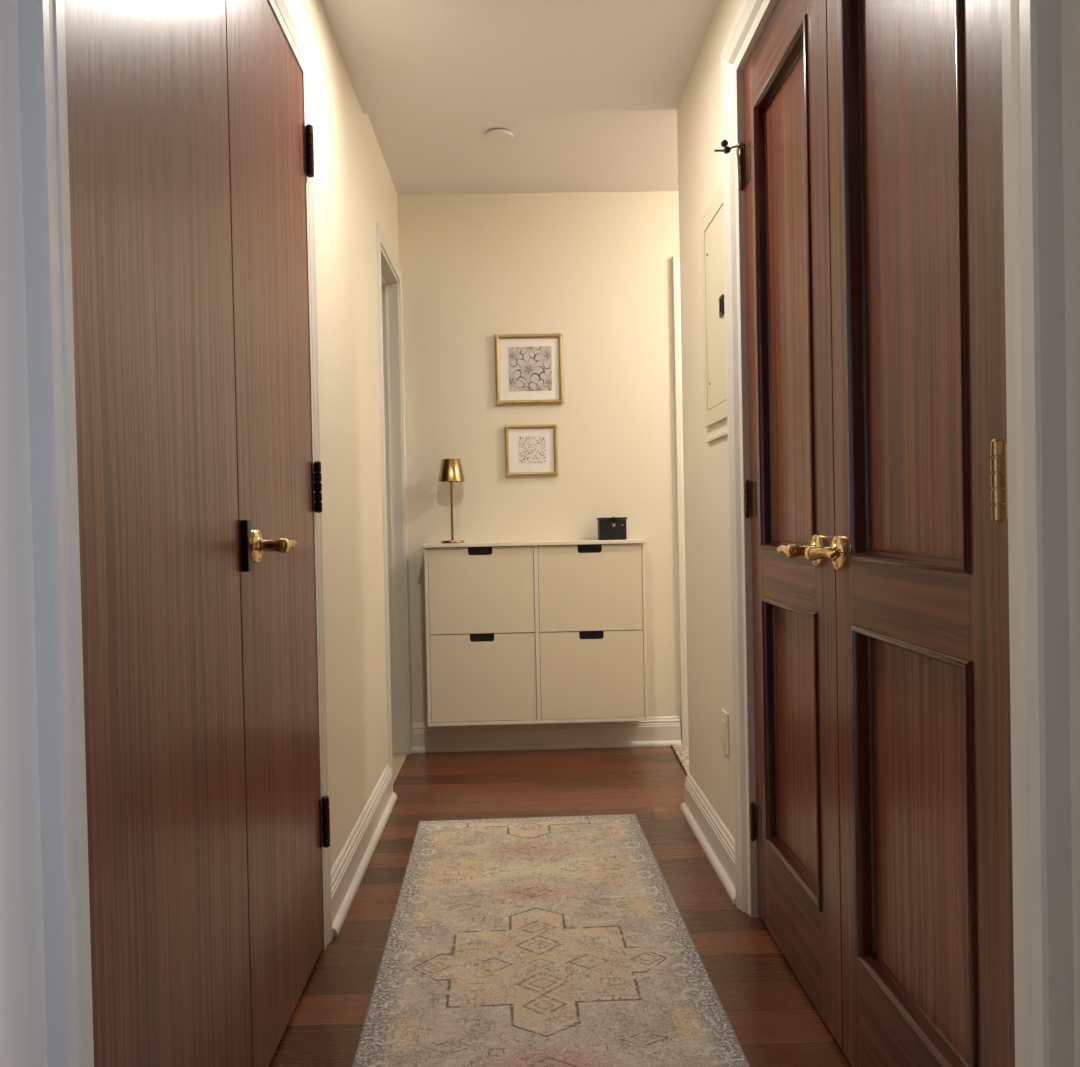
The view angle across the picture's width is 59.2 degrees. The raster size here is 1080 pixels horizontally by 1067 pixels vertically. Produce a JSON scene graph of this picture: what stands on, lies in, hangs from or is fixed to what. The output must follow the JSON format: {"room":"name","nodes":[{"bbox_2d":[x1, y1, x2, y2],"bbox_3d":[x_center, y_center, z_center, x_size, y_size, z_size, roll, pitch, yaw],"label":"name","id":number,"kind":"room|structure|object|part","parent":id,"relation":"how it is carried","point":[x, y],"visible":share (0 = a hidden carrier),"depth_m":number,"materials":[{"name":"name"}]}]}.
{"room":"home hallway","nodes":[
{"label":"home hallway","id":0,"kind":"room"},
{"bbox_2d":[0,0,398,1066],"bbox_3d":[-0.592,-0.252,0.917,0.120,2.560,6.669,-1,1,-1],"label":"wall","id":1,"kind":"structure","parent":0,"point":[355,191],"depth_m":2.53,"materials":[{"name":"beige paint"}]},
{"bbox_2d":[64,0,251,1066],"bbox_3d":[-0.539,-0.035,1.362,0.035,2.088,0.608,-1,1,-1],"label":"door","id":2,"kind":"structure","parent":1,"relation":"in","point":[147,93],"depth_m":1.30,"materials":[{"name":"brown wood"}]},
{"bbox_2d":[17,0,332,1066],"bbox_3d":[-0.533,-0.072,1.667,0.024,2.176,1.360,-1,1,-1],"label":"trim","id":3,"kind":"structure","parent":1,"relation":"attached to","point":[41,23],"depth_m":1.00,"materials":[{"name":"beige paint"}]},
{"bbox_2d":[225,0,329,1066],"bbox_3d":[-0.521,-0.045,1.985,0.101,2.088,0.629,-1,1,-1],"label":"door","id":4,"kind":"structure","parent":1,"relation":"in","point":[285,829],"depth_m":1.91,"materials":[{"name":"brown wood"}]},
{"bbox_3d":[-0.491,0.021,1.805,0.053,0.029,0.130,-1,1,-1],"label":"lever","id":5,"kind":"part","parent":4,"relation":"part of","materials":[{"name":"gold metal"}]},
{"bbox_2d":[331,764,396,936],"bbox_3d":[-0.538,0.934,2.960,0.034,0.128,1.181,-1,1,-1],"label":"baseboard","id":6,"kind":"structure","parent":1,"relation":"attached to","point":[348,871],"depth_m":2.81,"materials":[{"name":"beige paint"}]},
{"bbox_2d":[376,223,412,774],"bbox_3d":[-0.591,-0.088,3.901,0.014,2.145,0.700,-1,1,-1],"label":"trim","id":7,"kind":"structure","parent":1,"relation":"attached to","point":[381,241],"depth_m":3.58,"materials":[{"name":"beige paint"}]},
{"bbox_2d":[381,247,408,754],"bbox_3d":[-0.661,-0.062,3.900,0.132,2.095,0.600,-1,1,-1],"label":"door","id":8,"kind":"structure","parent":1,"relation":"attached to","point":[390,290],"depth_m":4.18,"materials":[{"name":"beige paint"}]},
{"bbox_2d":[320,0,719,112],"bbox_3d":[1.198,-1.477,0.417,3.725,0.060,5.819,-1,1,-1],"label":"ceiling","id":9,"kind":"structure","parent":0,"point":[398,56],"depth_m":2.87,"materials":[{"name":"white paint"}]},
{"bbox_2d":[367,110,677,194],"bbox_3d":[-0.012,-1.547,3.833,4.020,0.060,1.070,-1,1,-1],"label":"ceiling","id":10,"kind":"structure","parent":0,"point":[554,151],"depth_m":3.77,"materials":[{"name":"white paint"}]},
{"bbox_2d":[486,128,512,141],"bbox_3d":[-0.153,-1.502,3.586,0.104,0.016,0.104,-1,1,-1],"label":"smoke detector","id":11,"kind":"object","parent":10,"relation":"attached to","point":[499,134],"visible":1,"depth_m":3.57,"materials":[{"name":"white plastic"}]},
{"bbox_2d":[397,191,679,722],"bbox_3d":[0.640,-0.328,4.341,2.745,2.560,0.120,-1,1,-1],"label":"wall","id":12,"kind":"structure","parent":0,"point":[594,269],"depth_m":4.26,"materials":[{"name":"beige paint"}]},
{"bbox_2d":[494,333,563,404],"bbox_3d":[-0.048,-0.735,4.247,0.306,0.315,0.022,-1,1,-1],"label":"picture frame","id":13,"kind":"object","parent":12,"relation":"attached to","point":[528,367],"visible":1,"depth_m":4.25,"materials":[{"name":"gold wood"}]},
{"bbox_2d":[508,346,551,390],"bbox_3d":[-0.044,-0.736,4.249,0.192,0.198,0.001,-1,1,-1],"label":"print","id":14,"kind":"object","parent":13,"relation":"attached to","point":[529,367],"depth_m":4.25},
{"bbox_2d":[504,424,557,476],"bbox_3d":[-0.039,-0.372,4.253,0.236,0.230,0.019,-1,1,-1],"label":"frame","id":15,"kind":"object","parent":12,"relation":"attached to","point":[530,450],"visible":1,"depth_m":4.25,"materials":[{"name":"gold metal"}]},
{"bbox_2d":[519,436,545,462],"bbox_3d":[-0.033,-0.375,4.254,0.118,0.120,0.001,-1,1,-1],"label":"print","id":16,"kind":"object","parent":15,"relation":"attached to","point":[532,449],"depth_m":4.25},
{"bbox_2d":[422,539,646,726],"bbox_3d":[-0.016,0.428,4.185,0.972,0.788,0.181,-1,1,-1],"label":"cabinet","id":17,"kind":"object","parent":12,"relation":"attached to","point":[518,632],"visible":1,"depth_m":4.11,"materials":[{"name":"beige paint"}]},
{"bbox_2d":[438,459,464,542],"bbox_3d":[-0.387,-0.141,4.165,0.117,0.368,0.117,-1,1,25],"label":"table lamp","id":18,"kind":"object","parent":17,"relation":"on","point":[451,471],"visible":1,"depth_m":4.13,"materials":[{"name":"gold metal"}]},
{"bbox_3d":[-0.389,-0.276,4.163,0.117,0.098,0.117,-1,1,-1],"label":"lamp shade","id":19,"kind":"part","parent":18,"relation":"part of","materials":[{"name":"gold metal"}]},
{"bbox_3d":[-0.252,0.245,4.109,0.454,0.372,0.016,-1,1,-1],"label":"flap door","id":20,"kind":"part","parent":17,"relation":"part of","materials":[{"name":"beige paint"}]},
{"bbox_3d":[-0.245,0.623,4.115,0.454,0.376,0.016,-1,1,-1],"label":"flap door","id":21,"kind":"part","parent":17,"relation":"part of","materials":[{"name":"beige paint"}]},
{"bbox_3d":[0.219,0.235,4.120,0.448,0.372,0.016,-1,1,-1],"label":"flap door","id":22,"kind":"part","parent":17,"relation":"part of","materials":[{"name":"beige paint"}]},
{"bbox_3d":[0.227,0.613,4.126,0.448,0.376,0.016,-1,1,-1],"label":"flap door","id":23,"kind":"part","parent":17,"relation":"part of","materials":[{"name":"beige paint"}]},
{"bbox_2d":[597,517,626,539],"bbox_3d":[0.317,-0.023,4.183,0.126,0.102,0.106,-1,1,-1],"label":"trinket box","id":24,"kind":"object","parent":17,"relation":"on","point":[614,528],"visible":0.99,"depth_m":4.14,"materials":[{"name":"black"}]},
{"bbox_3d":[0.316,-0.066,4.185,0.126,0.010,0.101,-1,1,-1],"label":"box lid","id":25,"kind":"part","parent":24,"relation":"part of","materials":[{"name":"black"}]},
{"bbox_2d":[411,716,681,752],"bbox_3d":[0.026,0.903,4.267,1.219,0.128,0.034,-1,1,-1],"label":"baseboard","id":26,"kind":"structure","parent":12,"relation":"attached to","point":[661,731],"depth_m":4.26,"materials":[{"name":"beige paint"}]},
{"bbox_2d":[672,256,688,744],"bbox_3d":[1.091,-0.153,4.282,0.952,2.195,0.024,-1,1,-1],"label":"trim","id":27,"kind":"structure","parent":12,"relation":"attached to","point":[675,259],"depth_m":4.26,"materials":[{"name":"beige paint"}]},
{"bbox_2d":[268,746,851,1066],"bbox_3d":[0.048,1.044,1.016,6.100,0.060,7.000,-1,1,-1],"label":"floor","id":28,"kind":"structure","parent":0,"point":[774,1020],"depth_m":2.60,"materials":[{"name":"brown wood"}]},
{"bbox_2d":[392,753,407,784],"bbox_3d":[-0.647,0.980,3.915,0.138,0.012,0.572,-1,1,-1],"label":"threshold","id":29,"kind":"structure","parent":28,"relation":"on","point":[398,759],"depth_m":4.03,"materials":[{"name":"wood"}]},
{"bbox_2d":[352,814,749,1066],"bbox_3d":[0.020,1.000,1.728,0.745,0.007,3.075,-1,1,-2],"label":"runner rug","id":30,"kind":"object","parent":28,"relation":"on","point":[563,941],"visible":1,"depth_m":2.20,"materials":[{"name":"beige fabric"}]},
{"bbox_2d":[671,744,688,775],"bbox_3d":[1.026,0.948,3.859,0.890,0.007,0.800,-1,1,1],"label":"threshold","id":31,"kind":"object","parent":28,"relation":"on","point":[681,752],"visible":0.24,"depth_m":4.08,"materials":[{"name":"beige stone"}]},
{"bbox_2d":[677,0,1079,1066],"bbox_3d":[0.597,-0.289,1.820,0.120,2.560,3.019,-1,1,-1],"label":"wall","id":32,"kind":"structure","parent":0,"point":[699,111],"depth_m":2.77,"materials":[{"name":"beige paint"}]},
{"bbox_2d":[680,773,735,903],"bbox_3d":[0.519,0.912,2.932,0.034,0.128,0.827,-1,1,-1],"label":"baseboard","id":33,"kind":"structure","parent":32,"relation":"attached to","point":[713,836],"depth_m":2.88,"materials":[{"name":"beige paint"}]},
{"bbox_2d":[701,182,726,442],"bbox_3d":[0.501,-0.614,2.703,0.016,0.683,0.373,-1,1,-1],"label":"electrical panel","id":34,"kind":"object","parent":32,"relation":"attached to","point":[712,219],"visible":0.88,"depth_m":2.73,"materials":[{"name":"beige paint"}]},
{"bbox_3d":[0.504,-0.633,2.710,0.008,0.529,0.262,-1,1,-1],"label":"panel door","id":35,"kind":"part","parent":34,"relation":"part of","materials":[{"name":"beige paint"}]},
{"bbox_2d":[721,709,728,755],"bbox_3d":[0.530,0.569,2.720,0.008,0.120,0.073,-1,1,-1],"label":"outlet plate","id":36,"kind":"object","parent":32,"relation":"attached to","point":[724,715],"visible":1,"depth_m":2.70,"materials":[{"name":"beige plastic"}]},
{"bbox_2d":[714,0,843,1051],"bbox_3d":[0.527,-0.092,2.105,0.120,2.136,0.654,-1,1,-1],"label":"door","id":37,"kind":"structure","parent":32,"relation":"in","point":[785,179],"depth_m":2.09,"materials":[{"name":"brown wood"}]},
{"bbox_3d":[0.544,-1.092,2.084,0.045,0.136,0.404,-1,1,-1],"label":"rail","id":38,"kind":"part","parent":37,"relation":"part of","materials":[{"name":"brown wood"}]},
{"bbox_3d":[0.542,-0.494,2.093,0.030,1.072,0.416,-1,1,-1],"label":"moulding","id":39,"kind":"part","parent":37,"relation":"part of","materials":[{"name":"brown wood"}]},
{"bbox_3d":[0.562,-0.495,2.093,0.012,1.060,0.404,-1,1,-1],"label":"panel","id":40,"kind":"part","parent":37,"relation":"part of","materials":[{"name":"brown wood"}]},
{"bbox_3d":[0.569,0.098,2.102,0.045,0.126,0.404,-1,1,-1],"label":"rail","id":41,"kind":"part","parent":37,"relation":"part of","materials":[{"name":"brown wood"}]},
{"bbox_3d":[0.562,0.455,2.107,0.030,0.600,0.416,-1,1,-1],"label":"moulding","id":42,"kind":"part","parent":37,"relation":"part of","materials":[{"name":"brown wood"}]},
{"bbox_3d":[0.510,0.033,1.916,0.053,0.029,0.130,-1,1,-1],"label":"lever","id":43,"kind":"part","parent":37,"relation":"part of","materials":[{"name":"gold metal"}]},
{"bbox_3d":[0.584,0.862,2.113,0.045,0.226,0.404,-1,1,-1],"label":"rail","id":44,"kind":"part","parent":37,"relation":"part of","materials":[{"name":"brown wood"}]},
{"bbox_3d":[0.582,0.455,2.107,0.012,0.588,0.404,-1,1,-1],"label":"panel","id":45,"kind":"part","parent":37,"relation":"part of","materials":[{"name":"brown wood"}]},
{"bbox_2d":[721,0,1073,1066],"bbox_3d":[0.527,-0.127,1.755,0.030,2.240,1.492,-1,1,-1],"label":"trim","id":46,"kind":"structure","parent":32,"relation":"attached to","point":[1031,30],"depth_m":1.03,"materials":[{"name":"beige paint"}]},
{"bbox_2d":[805,0,1014,1066],"bbox_3d":[0.547,-0.083,1.452,0.111,2.136,0.646,-1,1,-1],"label":"door","id":47,"kind":"structure","parent":32,"relation":"in","point":[918,550],"depth_m":1.44,"materials":[{"name":"brown wood"}]},
{"bbox_3d":[0.515,0.036,1.691,0.053,0.029,0.130,-1,1,-1],"label":"lever","id":48,"kind":"part","parent":47,"relation":"part of","materials":[{"name":"gold metal"}]},
{"bbox_3d":[0.599,0.871,1.480,0.045,0.226,0.430,-1,1,-1],"label":"rail","id":49,"kind":"part","parent":47,"relation":"part of","materials":[{"name":"brown wood"}]},
{"bbox_3d":[0.557,-0.485,1.460,0.030,1.072,0.442,-1,1,-1],"label":"moulding","id":50,"kind":"part","parent":47,"relation":"part of","materials":[{"name":"brown wood"}]},
{"bbox_3d":[0.584,0.107,1.469,0.045,0.126,0.430,-1,1,-1],"label":"rail","id":51,"kind":"part","parent":47,"relation":"part of","materials":[{"name":"brown wood"}]},
{"bbox_3d":[0.577,-0.486,1.460,0.012,1.060,0.430,-1,1,-1],"label":"panel","id":52,"kind":"part","parent":47,"relation":"part of","materials":[{"name":"brown wood"}]},
{"bbox_3d":[0.577,0.465,1.474,0.030,0.600,0.442,-1,1,-1],"label":"moulding","id":53,"kind":"part","parent":47,"relation":"part of","materials":[{"name":"brown wood"}]},
{"bbox_3d":[0.597,0.464,1.474,0.012,0.588,0.430,-1,1,-1],"label":"panel","id":54,"kind":"part","parent":47,"relation":"part of","materials":[{"name":"brown wood"}]}
]}

